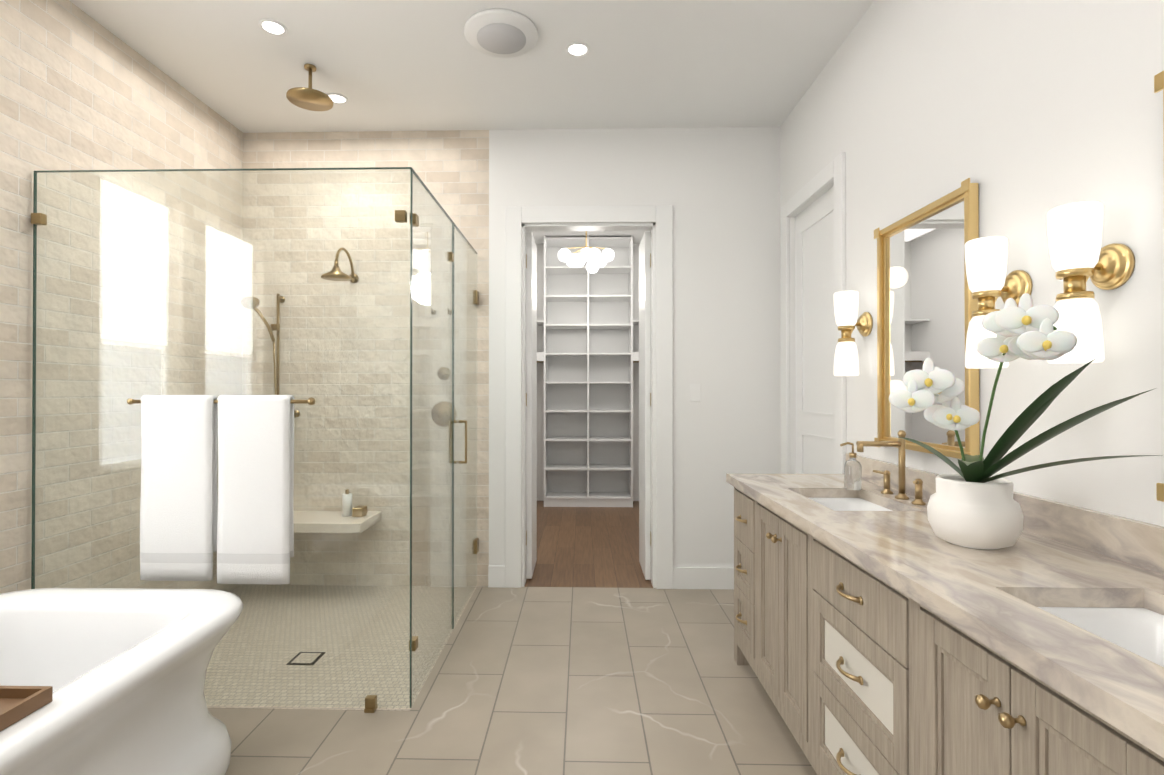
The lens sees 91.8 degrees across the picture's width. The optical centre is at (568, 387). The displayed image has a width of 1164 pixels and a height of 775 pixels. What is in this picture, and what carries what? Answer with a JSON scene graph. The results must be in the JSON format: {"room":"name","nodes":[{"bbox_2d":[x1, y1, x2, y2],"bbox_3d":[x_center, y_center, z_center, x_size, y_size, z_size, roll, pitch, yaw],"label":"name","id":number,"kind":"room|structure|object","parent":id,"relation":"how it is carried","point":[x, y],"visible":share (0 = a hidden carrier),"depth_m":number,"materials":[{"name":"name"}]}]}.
{"room":"bathroom","nodes":[
{"label":"bathroom","id":0,"kind":"room"},
{"bbox_2d":[0,0,242,593],"bbox_3d":[-2.343,-0.214,1.081,0.150,3.050,5.700,0,0,1],"label":"wall","id":1,"kind":"structure","parent":0,"point":[80,89],"depth_m":2.66,"materials":[{"name":"tile"}]},
{"bbox_2d":[294,511,380,532],"bbox_3d":[-1.730,0.856,3.610,0.948,0.060,0.358,0,0,1],"label":"shelf","id":2,"kind":"object","parent":1,"relation":"attached to","point":[364,521],"depth_m":3.47,"materials":[{"name":"beige stone"}]},
{"bbox_2d":[342,489,351,516],"bbox_3d":[-1.426,0.740,3.635,0.059,0.169,0.059,0,0,-11],"label":"bottle","id":3,"kind":"object","parent":2,"relation":"on","point":[344,496],"depth_m":3.61,"materials":[{"name":"white plastic"}]},
{"bbox_2d":[350,506,366,516],"bbox_3d":[-1.341,0.795,3.622,0.070,0.059,0.080,0,0,1],"label":"jar","id":4,"kind":"object","parent":2,"relation":"on","point":[360,513],"depth_m":3.58,"materials":[{"name":"gold metal"}]},
{"bbox_2d":[31,167,418,707],"bbox_3d":[-1.434,0.202,2.329,1.584,2.208,0.014,0,0,1],"label":"glass wall","id":5,"kind":"structure","parent":0,"point":[411,416],"depth_m":2.33,"materials":[{"name":"clear glass"}]},
{"bbox_2d":[127,397,315,404],"bbox_3d":[-1.389,0.056,2.280,0.756,0.032,0.082,0,0,1],"label":"towel rail","id":6,"kind":"object","parent":5,"relation":"attached to","point":[309,401],"visible":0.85,"depth_m":2.24,"materials":[{"name":"gold metal"}]},
{"bbox_2d":[140,395,217,580],"bbox_3d":[-1.554,0.396,2.254,0.285,0.733,0.059,0,0,1],"label":"hanging towel","id":7,"kind":"object","parent":6,"relation":"hanging from","point":[179,498],"visible":1,"depth_m":2.23,"materials":[{"name":"white fabric"}]},
{"bbox_2d":[217,395,294,583],"bbox_3d":[-1.244,0.401,2.247,0.285,0.743,0.059,0,0,1],"label":"hanging towel","id":8,"kind":"object","parent":6,"relation":"hanging from","point":[255,532],"visible":1,"depth_m":2.22,"materials":[{"name":"white fabric"}]},
{"bbox_2d":[415,177,477,698],"bbox_3d":[-0.629,0.206,3.044,0.011,2.208,1.424,0,0,1],"label":"glass shower door","id":9,"kind":"structure","parent":0,"point":[452,234],"depth_m":2.93,"materials":[{"name":"clear glass"}]},
{"bbox_2d":[31,210,478,712],"bbox_3d":[-1.396,0.301,3.046,1.634,2.042,1.479,0,0,1],"label":"hardware piece","id":10,"kind":"object","parent":9,"relation":"attached to","point":[371,705],"visible":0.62,"depth_m":2.34,"materials":[{"name":"gold metal"}]},
{"bbox_2d":[69,0,873,243],"bbox_3d":[-0.333,-1.781,2.512,4.100,0.100,8.640,0,0,1],"label":"ceiling","id":11,"kind":"structure","parent":0,"point":[402,65],"depth_m":2.98,"materials":[{"name":"white paint"}]},
{"bbox_2d":[258,19,286,35],"bbox_3d":[-1.419,-1.726,2.708,0.124,0.006,0.124,0,0,1],"label":"recessed light","id":12,"kind":"object","parent":11,"relation":"in","point":[272,27],"visible":1,"depth_m":2.71,"materials":[{"name":"white plastic"}]},
{"bbox_2d":[286,64,332,110],"bbox_3d":[-1.391,-1.635,3.037,0.230,0.184,0.230,0,0,1],"label":"shower head","id":13,"kind":"object","parent":11,"relation":"attached to","point":[309,98],"visible":1,"depth_m":3.03},
{"bbox_2d":[327,93,347,103],"bbox_3d":[-1.383,-1.722,3.367,0.124,0.006,0.124,0,0,1],"label":"recessed light","id":14,"kind":"object","parent":11,"relation":"in","point":[336,98],"visible":0.83,"depth_m":3.37,"materials":[{"name":"white plastic"}]},
{"bbox_2d":[464,8,537,57],"bbox_3d":[-0.327,-1.712,2.752,0.360,0.032,0.360,0,0,1],"label":"speaker","id":15,"kind":"object","parent":11,"relation":"attached to","point":[500,33],"visible":0.98,"depth_m":2.70,"materials":[{"name":"white plastic"}]},
{"bbox_2d":[565,42,589,56],"bbox_3d":[0.046,-1.725,2.883,0.124,0.006,0.124,0,0,1],"label":"recessed light","id":16,"kind":"object","parent":11,"relation":"in","point":[577,49],"visible":1,"depth_m":2.88,"materials":[{"name":"white plastic"}]},
{"bbox_2d":[558,231,613,273],"bbox_3d":[0.162,-1.394,5.199,0.521,0.642,0.344,0,0,1],"label":"chandelier","id":17,"kind":"object","parent":11,"relation":"hanging from","point":[596,258],"visible":0.96,"depth_m":5.15,"materials":[{"name":"white glass"}]},
{"bbox_2d":[204,501,816,774],"bbox_3d":[-0.318,1.369,2.494,3.830,0.100,8.400,0,0,1],"label":"floor","id":18,"kind":"structure","parent":0,"point":[587,649],"depth_m":2.54,"materials":[{"name":"tile"}]},
{"bbox_2d":[0,588,243,774],"bbox_3d":[-1.611,1.017,1.137,1.000,0.590,1.860,0,0,1],"label":"bathtub","id":19,"kind":"object","parent":18,"relation":"on","point":[122,671],"visible":0.98,"depth_m":1.74,"materials":[{"name":"white ceramic"}]},
{"bbox_2d":[0,686,52,731],"bbox_3d":[-1.607,0.704,1.198,0.835,0.034,0.220,0,0,1],"label":"tray","id":20,"kind":"object","parent":19,"relation":"on","point":[17,703],"visible":0.94,"depth_m":1.27,"materials":[{"name":"brown wood"}]},
{"bbox_2d":[286,652,325,664],"bbox_3d":[-1.277,1.319,2.748,0.130,0.004,0.130,0,0,1],"label":"shower drain","id":21,"kind":"object","parent":18,"relation":"on","point":[309,655],"depth_m":2.74,"materials":[{"name":"grey"}]},
{"bbox_2d":[544,235,632,506],"bbox_3d":[0.224,-0.182,6.510,1.000,3.048,0.358,0,0,1],"label":"closet shelving","id":22,"kind":"object","parent":18,"relation":"on","point":[588,389],"visible":0.98,"depth_m":6.67,"materials":[{"name":"white wood"}]},
{"bbox_2d":[726,478,1163,774],"bbox_3d":[1.037,0.883,1.528,0.610,0.860,2.410,0,0,1],"label":"bathroom vanity","id":23,"kind":"object","parent":18,"relation":"on","point":[881,627],"depth_m":1.33,"materials":[{"name":"brown wood"}]},
{"bbox_2d":[840,442,861,489],"bbox_3d":[1.158,0.320,2.319,0.084,0.194,0.064,0,0,1],"label":"soap dispenser","id":24,"kind":"object","parent":23,"relation":"on","point":[852,473],"visible":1,"depth_m":2.30,"materials":[{"name":"clear glass"}]},
{"bbox_2d":[726,474,1163,745],"bbox_3d":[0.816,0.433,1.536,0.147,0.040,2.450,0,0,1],"label":"countertop","id":25,"kind":"structure","parent":23,"relation":"on","point":[1127,684],"depth_m":1.02,"materials":[{"name":"beige stone"}]},
{"bbox_2d":[889,293,1162,549],"bbox_3d":[1.019,0.097,1.371,0.345,0.630,0.621,0,0,1],"label":"potted orchid","id":26,"kind":"object","parent":25,"relation":"on","point":[973,504],"visible":1,"depth_m":1.41,"materials":[{"name":"white ceramic"}]},
{"bbox_2d":[536,243,639,500],"bbox_3d":[0.300,-0.182,6.749,3.040,3.050,0.120,0,0,1],"label":"wall","id":27,"kind":"structure","parent":0,"point":[540,376],"depth_m":6.69,"materials":[{"name":"white paint"}]},
{"bbox_2d":[537,320,638,362],"bbox_3d":[0.294,-0.522,6.510,2.796,0.471,0.358,0,0,1],"label":"shelf","id":28,"kind":"object","parent":27,"relation":"attached to","point":[540,357],"visible":0.17,"depth_m":6.34,"materials":[{"name":"white wood"}]},
{"bbox_2d":[489,127,780,566],"bbox_3d":[0.494,-0.198,3.803,2.050,3.050,0.120,0,0,1],"label":"wall","id":29,"kind":"structure","parent":0,"point":[717,189],"depth_m":3.74,"materials":[{"name":"white paint"}]},
{"bbox_2d":[242,130,488,586],"bbox_3d":[-1.366,-0.198,3.849,1.670,3.050,0.120,0,0,1],"label":"wall tile","id":30,"kind":"structure","parent":29,"relation":"attached to","point":[450,168],"depth_m":3.79,"materials":[{"name":"beige tile"}]},
{"bbox_2d":[241,294,299,417],"bbox_3d":[-1.964,0.042,3.703,0.308,1.331,0.195,0,0,1],"label":"shower rail","id":31,"kind":"object","parent":30,"relation":"attached to","point":[275,326],"depth_m":3.70,"materials":[{"name":"gold metal"}]},
{"bbox_2d":[321,247,358,282],"bbox_3d":[-1.447,-0.789,3.611,0.180,0.219,0.363,0,0,1],"label":"shower head","id":32,"kind":"object","parent":30,"relation":"attached to","point":[335,275],"depth_m":3.52},
{"bbox_2d":[437,367,450,379],"bbox_3d":[-0.820,-0.092,3.744,0.086,0.079,0.059,0,0,1],"label":"shower valve","id":33,"kind":"object","parent":30,"relation":"attached to","point":[441,368],"depth_m":3.76,"materials":[{"name":"gold metal"}]},
{"bbox_2d":[431,401,456,426],"bbox_3d":[-0.819,0.175,3.743,0.165,0.165,0.059,0,0,1],"label":"shower valve","id":34,"kind":"object","parent":30,"relation":"attached to","point":[441,408],"depth_m":3.76,"materials":[{"name":"gold metal"}]},
{"bbox_2d":[505,205,672,588],"bbox_3d":[0.139,0.063,4.012,1.110,2.530,0.567,0,0,1],"label":"door frame","id":35,"kind":"structure","parent":29,"relation":"attached to","point":[519,221],"depth_m":3.74,"materials":[{"name":"white wood"}]},
{"bbox_2d":[690,384,700,400],"bbox_3d":[0.837,0.034,3.729,0.070,0.115,0.008,0,0,1],"label":"switch plate","id":36,"kind":"object","parent":29,"relation":"attached to","point":[695,392],"visible":1,"depth_m":3.73,"materials":[{"name":"white plastic"}]},
{"bbox_2d":[673,567,733,588],"bbox_3d":[1.042,1.256,3.707,0.710,0.140,0.030,0,0,1],"label":"baseboard","id":37,"kind":"structure","parent":29,"relation":"attached to","point":[703,577],"depth_m":3.71,"materials":[{"name":"white wood"}]},
{"bbox_2d":[780,0,1163,526],"bbox_3d":[1.389,-0.215,0.931,0.120,3.050,5.580,0,0,1],"label":"wall","id":38,"kind":"structure","parent":0,"point":[1026,115],"depth_m":1.67,"materials":[{"name":"white paint"}]},
{"bbox_2d":[781,152,845,473],"bbox_3d":[1.433,0.078,3.214,0.142,2.490,0.850,0,0,1],"label":"door","id":39,"kind":"structure","parent":38,"relation":"attached to","point":[814,284],"depth_m":3.23,"materials":[{"name":"white wood"}]},
{"bbox_2d":[833,291,872,375],"bbox_3d":[1.296,-0.245,2.594,0.146,0.384,0.112,0,0,1],"label":"sconce","id":40,"kind":"object","parent":38,"relation":"attached to","point":[846,356],"visible":1,"depth_m":2.56,"materials":[{"name":"white glass"}]},
{"bbox_2d":[874,178,979,458],"bbox_3d":[1.336,-0.215,2.143,0.042,0.939,0.604,0,0,1],"label":"mirror","id":41,"kind":"object","parent":38,"relation":"attached to","point":[927,304],"visible":0.67,"depth_m":2.11,"materials":[{"name":"gold mirror"}]},
{"bbox_2d":[964,236,1031,368],"bbox_3d":[1.274,-0.250,1.694,0.146,0.384,0.112,0,0,1],"label":"sconce","id":42,"kind":"object","parent":38,"relation":"attached to","point":[989,281],"visible":0.79,"depth_m":1.67,"materials":[{"name":"white glass"}]},
{"bbox_2d":[846,454,1163,573],"bbox_3d":[1.331,0.363,1.524,0.022,0.100,2.450,0,0,1],"label":"backsplash","id":43,"kind":"structure","parent":38,"relation":"attached to","point":[1140,544],"depth_m":1.47,"materials":[{"name":"beige stone"}]},
{"bbox_2d":[1046,201,1134,363],"bbox_3d":[1.266,-0.252,1.390,0.146,0.384,0.112,0,0,1],"label":"sconce","id":44,"kind":"object","parent":38,"relation":"attached to","point":[1079,256],"visible":0.98,"depth_m":1.36,"materials":[{"name":"white glass"}]},
{"bbox_2d":[1154,71,1163,501],"bbox_3d":[1.306,-0.222,0.943,0.042,0.939,0.604,0,0,1],"label":"mirror","id":45,"kind":"object","parent":38,"relation":"attached to","point":[1158,82],"visible":1,"depth_m":1.23,"materials":[{"name":"gold mirror"}]}
]}

